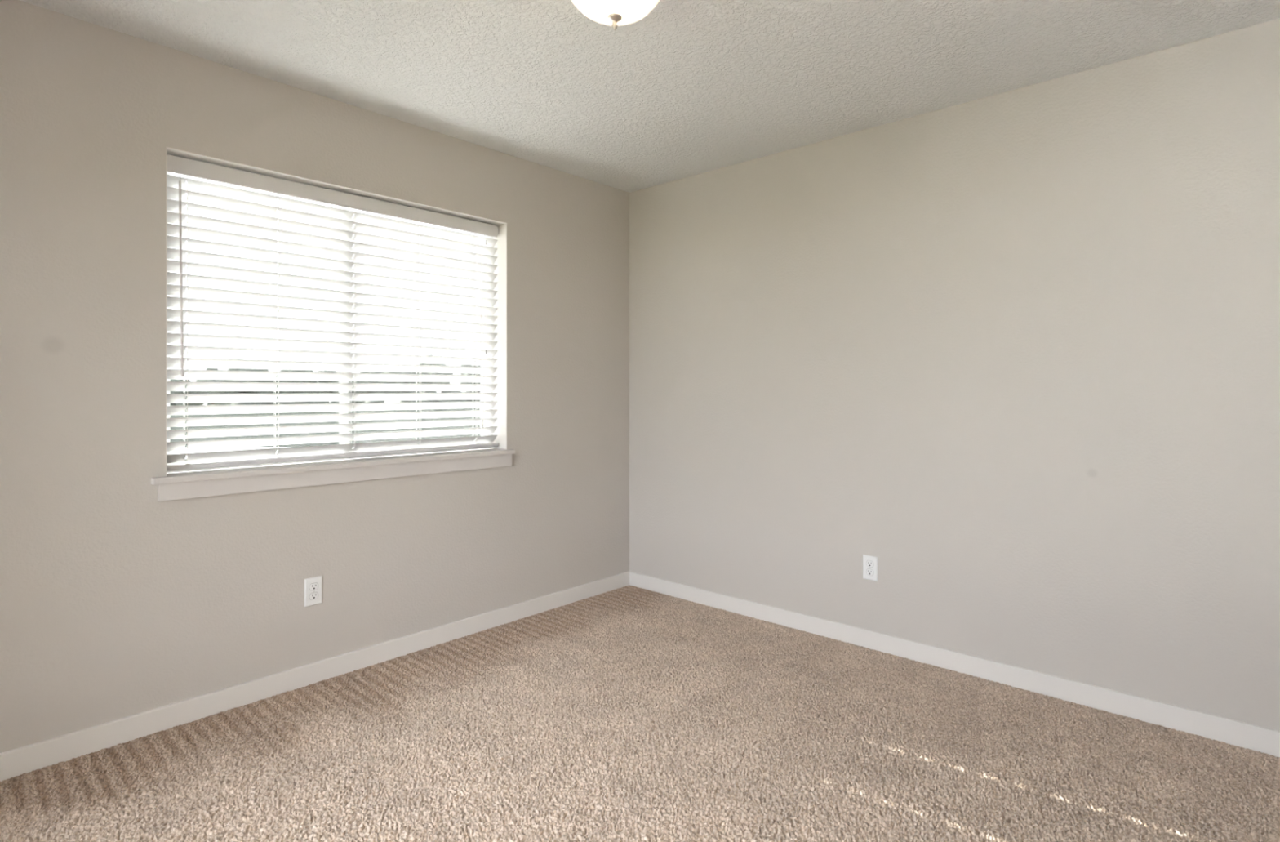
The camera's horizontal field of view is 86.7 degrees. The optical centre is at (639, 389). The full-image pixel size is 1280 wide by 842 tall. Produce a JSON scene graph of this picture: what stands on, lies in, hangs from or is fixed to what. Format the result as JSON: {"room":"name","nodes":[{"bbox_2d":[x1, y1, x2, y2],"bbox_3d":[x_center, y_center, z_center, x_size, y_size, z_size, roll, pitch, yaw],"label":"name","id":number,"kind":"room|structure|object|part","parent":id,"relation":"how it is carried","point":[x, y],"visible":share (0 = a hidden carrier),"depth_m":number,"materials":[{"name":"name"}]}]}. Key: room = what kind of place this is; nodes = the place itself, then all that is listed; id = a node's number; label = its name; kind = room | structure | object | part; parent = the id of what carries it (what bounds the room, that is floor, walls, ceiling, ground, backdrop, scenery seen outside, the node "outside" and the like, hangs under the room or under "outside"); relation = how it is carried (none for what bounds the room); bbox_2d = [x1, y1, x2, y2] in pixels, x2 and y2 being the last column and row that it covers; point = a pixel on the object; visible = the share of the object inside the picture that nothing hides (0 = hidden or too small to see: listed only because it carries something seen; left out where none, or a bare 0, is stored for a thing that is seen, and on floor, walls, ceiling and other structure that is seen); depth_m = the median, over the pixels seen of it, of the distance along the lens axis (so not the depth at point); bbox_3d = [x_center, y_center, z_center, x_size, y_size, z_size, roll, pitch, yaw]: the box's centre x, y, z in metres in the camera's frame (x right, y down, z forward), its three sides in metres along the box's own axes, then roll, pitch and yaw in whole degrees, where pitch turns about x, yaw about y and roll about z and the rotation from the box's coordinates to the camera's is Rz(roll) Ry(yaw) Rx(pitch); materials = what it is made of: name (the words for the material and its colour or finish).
{"room":"empty bedroom","nodes":[
{"label":"empty bedroom","id":0,"kind":"room"},
{"bbox_2d":[0,0,629,752],"bbox_3d":[-1.456,0.004,2.825,0.170,2.470,4.290,0,0,42],"label":"wall","id":1,"kind":"structure","parent":0,"point":[117,601],"depth_m":2.50,"materials":[{"name":"beige paint"}]},
{"bbox_2d":[304,575,322,606],"bbox_3d":[-1.351,0.834,2.808,0.008,0.114,0.070,0,0,42],"label":"wall outlet","id":2,"kind":"object","parent":1,"relation":"attached to","point":[313,585],"visible":1,"depth_m":2.80,"materials":[{"name":"white plastic"}]},
{"bbox_2d":[309,591,318,599],"bbox_3d":[-1.349,0.854,2.807,0.003,0.030,0.037,0,0,42],"label":"receptacle","id":3,"kind":"object","parent":2,"relation":"attached to","point":[313,595],"depth_m":2.81,"materials":[{"name":"white plastic"}]},
{"bbox_2d":[309,582,318,591],"bbox_3d":[-1.350,0.815,2.807,0.002,0.030,0.037,0,0,42],"label":"receptacle","id":4,"kind":"object","parent":2,"relation":"attached to","point":[313,586],"depth_m":2.81,"materials":[{"name":"white plastic"}]},
{"bbox_2d":[0,570,630,781],"bbox_3d":[-1.388,1.180,2.763,0.013,0.099,3.950,0,0,42],"label":"baseboard","id":5,"kind":"structure","parent":1,"relation":"attached to","point":[38,755],"depth_m":2.65,"materials":[{"name":"white paint"}]},
{"bbox_2d":[151,146,515,501],"bbox_3d":[-1.256,-0.238,3.028,0.210,1.267,1.571,0,0,42],"label":"window","id":6,"kind":"structure","parent":1,"relation":"in","point":[179,484],"depth_m":3.00,"materials":[{"name":"white paint"}]},
{"bbox_3d":[-1.563,-0.279,2.815,0.022,1.148,0.716,0,0,42],"label":"sash","id":7,"kind":"part","parent":6,"relation":"part of","materials":[{"name":"glass"}]},
{"bbox_3d":[-1.307,-0.279,3.084,0.058,1.180,1.490,0,0,42],"label":"frame","id":8,"kind":"part","parent":6,"relation":"part of","materials":[{"name":"white plastic"}]},
{"bbox_2d":[166,153,497,471],"bbox_3d":[-1.243,-0.282,3.024,0.096,1.158,1.477,0,0,42],"label":"window blind","id":9,"kind":"object","parent":6,"relation":"attached to","point":[210,195],"visible":0.94,"depth_m":2.90,"materials":[{"name":"white plastic"}]},
{"bbox_3d":[-1.705,-0.265,2.545,0.012,1.091,0.049,0,0,-40],"label":"ladder cord","id":10,"kind":"part","parent":9,"relation":"part of","materials":[{"name":"white fabric"}]},
{"bbox_3d":[-1.490,-0.265,2.782,0.012,1.091,0.049,0,0,-40],"label":"ladder cord","id":11,"kind":"part","parent":9,"relation":"part of","materials":[{"name":"white fabric"}]},
{"bbox_3d":[-1.259,0.288,3.039,0.052,0.018,1.476,0,0,42],"label":"rail","id":12,"kind":"part","parent":9,"relation":"part of","materials":[{"name":"white plastic"}]},
{"bbox_3d":[-1.276,-0.265,3.017,0.012,1.091,0.049,0,0,-40],"label":"ladder cord","id":13,"kind":"part","parent":9,"relation":"part of","materials":[{"name":"white fabric"}]},
{"bbox_3d":[-1.062,-0.265,3.253,0.012,1.091,0.049,0,0,-40],"label":"ladder cord","id":14,"kind":"part","parent":9,"relation":"part of","materials":[{"name":"white fabric"}]},
{"bbox_3d":[-0.848,-0.265,3.490,0.012,1.091,0.049,0,0,-40],"label":"ladder cord","id":15,"kind":"part","parent":9,"relation":"part of","materials":[{"name":"white fabric"}]},
{"bbox_3d":[-0.810,-0.321,3.479,0.004,0.960,0.011,0,0,42],"label":"lift cord","id":16,"kind":"part","parent":9,"relation":"part of","materials":[{"name":"white fabric"}]},
{"bbox_3d":[-1.234,0.322,3.009,0.152,0.022,1.571,0,0,42],"label":"sill","id":17,"kind":"part","parent":6,"relation":"part of","materials":[{"name":"white paint"}]},
{"bbox_3d":[-1.099,-0.279,3.350,0.009,1.134,0.771,0,0,42],"label":"screen frame","id":18,"kind":"part","parent":6,"relation":"part of","materials":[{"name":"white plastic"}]},
{"bbox_3d":[-1.070,-0.279,3.320,0.022,1.148,0.790,0,0,42],"label":"sash","id":19,"kind":"part","parent":6,"relation":"part of","materials":[{"name":"white plastic"}]},
{"bbox_2d":[169,400,464,471],"bbox_3d":[-22.285,4.209,24.388,460.000,0.001,400.000,0,0,42],"label":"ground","id":20,"kind":"structure","parent":0,"point":[387,401],"depth_m":47.79,"materials":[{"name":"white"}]},
{"bbox_2d":[169,374,207,405],"bbox_3d":[-38.080,1.386,55.721,3.755,5.751,3.919,0,0,-20],"label":"tree","id":21,"kind":"object","parent":20,"relation":"on","point":[171,380],"visible":0.07,"depth_m":55.16,"materials":[{"name":"grey plant"}]},
{"bbox_2d":[195,368,232,404],"bbox_3d":[-41.161,1.024,66.306,5.575,6.726,4.094,0,0,42],"label":"tree","id":22,"kind":"object","parent":20,"relation":"on","point":[222,380],"visible":0.07,"depth_m":64.75,"materials":[{"name":"grey plant"}]},
{"bbox_2d":[223,358,274,404],"bbox_3d":[-32.394,1.159,56.110,4.382,7.488,3.954,0,0,42],"label":"tree","id":23,"kind":"object","parent":20,"relation":"on","point":[228,369],"visible":0.12,"depth_m":55.20,"materials":[{"name":"grey plant"}]},
{"bbox_2d":[266,368,288,404],"bbox_3d":[-34.850,1.227,66.007,4.518,6.540,3.918,0,0,-8],"label":"tree","id":24,"kind":"object","parent":20,"relation":"on","point":[282,370],"visible":0.03,"depth_m":65.09,"materials":[{"name":"grey plant"}]},
{"bbox_2d":[282,369,329,404],"bbox_3d":[-27.519,1.253,56.139,3.564,6.746,3.814,0,0,42],"label":"tree","id":25,"kind":"object","parent":20,"relation":"on","point":[317,402],"visible":0.17,"depth_m":54.85,"materials":[{"name":"grey plant"}]},
{"bbox_2d":[169,404,480,446],"bbox_3d":[-22.930,2.624,51.011,42.000,3.170,2.198,0,0,0],"label":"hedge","id":26,"kind":"object","parent":20,"relation":"on","point":[448,409],"visible":0.05,"depth_m":50.08,"materials":[{"name":"grey plant"}]},
{"bbox_2d":[317,369,366,407],"bbox_3d":[-29.127,1.110,66.187,4.378,6.642,5.118,0,0,42],"label":"tree","id":27,"kind":"object","parent":20,"relation":"on","point":[318,371],"visible":0.05,"depth_m":65.23,"materials":[{"name":"grey plant"}]},
{"bbox_2d":[352,370,403,402],"bbox_3d":[-21.439,1.234,56.330,4.282,6.757,3.800,0,0,42],"label":"tree","id":28,"kind":"object","parent":20,"relation":"on","point":[361,371],"visible":0.13,"depth_m":55.63,"materials":[{"name":"grey plant"}]},
{"bbox_2d":[396,368,437,402],"bbox_3d":[-22.197,1.236,66.029,4.806,7.108,4.980,0,0,42],"label":"tree","id":29,"kind":"object","parent":20,"relation":"on","point":[400,372],"visible":0.06,"depth_m":64.85,"materials":[{"name":"grey plant"}]},
{"bbox_2d":[411,354,467,405],"bbox_3d":[-16.487,0.705,55.794,4.150,7.350,3.872,0,0,42],"label":"tree","id":30,"kind":"object","parent":20,"relation":"on","point":[432,382],"visible":0.07,"depth_m":55.07,"materials":[{"name":"grey plant"}]},
{"bbox_2d":[460,359,480,404],"bbox_3d":[-16.288,0.912,65.941,3.744,7.937,5.209,0,0,-17],"label":"tree","id":31,"kind":"object","parent":20,"relation":"on","point":[476,359],"visible":0.06,"depth_m":64.00,"materials":[{"name":"grey plant"}]},
{"bbox_2d":[0,585,1279,841],"bbox_3d":[-0.023,1.216,1.525,3.700,0.024,3.950,0,0,42],"label":"floor","id":32,"kind":"structure","parent":0,"point":[629,713],"depth_m":2.24,"materials":[{"name":"beige carpet"}]},
{"bbox_2d":[20,0,1279,192],"bbox_3d":[-0.023,-1.331,1.525,4.040,0.200,4.290,0,0,42],"label":"ceiling","id":33,"kind":"structure","parent":0,"point":[686,88],"depth_m":2.51,"materials":[{"name":"white paint"}]},
{"bbox_2d":[571,0,659,30],"bbox_3d":[-0.074,-1.141,1.982,0.328,0.180,0.328,0,0,42],"label":"ceiling light","id":34,"kind":"object","parent":33,"relation":"attached to","point":[615,13],"visible":1,"depth_m":1.97,"materials":[{"name":"white glass"}]},
{"bbox_2d":[629,18,1279,730],"bbox_3d":[1.361,0.004,3.050,3.700,2.470,0.170,0,0,42],"label":"wall","id":35,"kind":"structure","parent":0,"point":[1015,353],"depth_m":2.81,"materials":[{"name":"beige paint"}]},
{"bbox_2d":[862,554,877,581],"bbox_3d":[1.081,0.837,3.185,0.070,0.114,0.008,0,0,42],"label":"wall outlet","id":36,"kind":"object","parent":35,"relation":"attached to","point":[869,562],"visible":1,"depth_m":3.18,"materials":[{"name":"white plastic"}]},
{"bbox_2d":[866,568,873,575],"bbox_3d":[1.079,0.856,3.183,0.037,0.030,0.002,0,0,42],"label":"receptacle","id":37,"kind":"object","parent":36,"relation":"attached to","point":[869,571],"depth_m":3.18,"materials":[{"name":"white plastic"}]},
{"bbox_2d":[866,560,873,567],"bbox_3d":[1.079,0.817,3.183,0.037,0.030,0.002,0,0,42],"label":"receptacle","id":38,"kind":"object","parent":36,"relation":"attached to","point":[869,563],"depth_m":3.18,"materials":[{"name":"white plastic"}]},
{"bbox_2d":[629,571,1279,756],"bbox_3d":[1.304,1.180,2.978,3.687,0.099,0.013,0,0,42],"label":"baseboard","id":39,"kind":"structure","parent":35,"relation":"attached to","point":[1228,731],"depth_m":2.79,"materials":[{"name":"white paint"}]}
]}

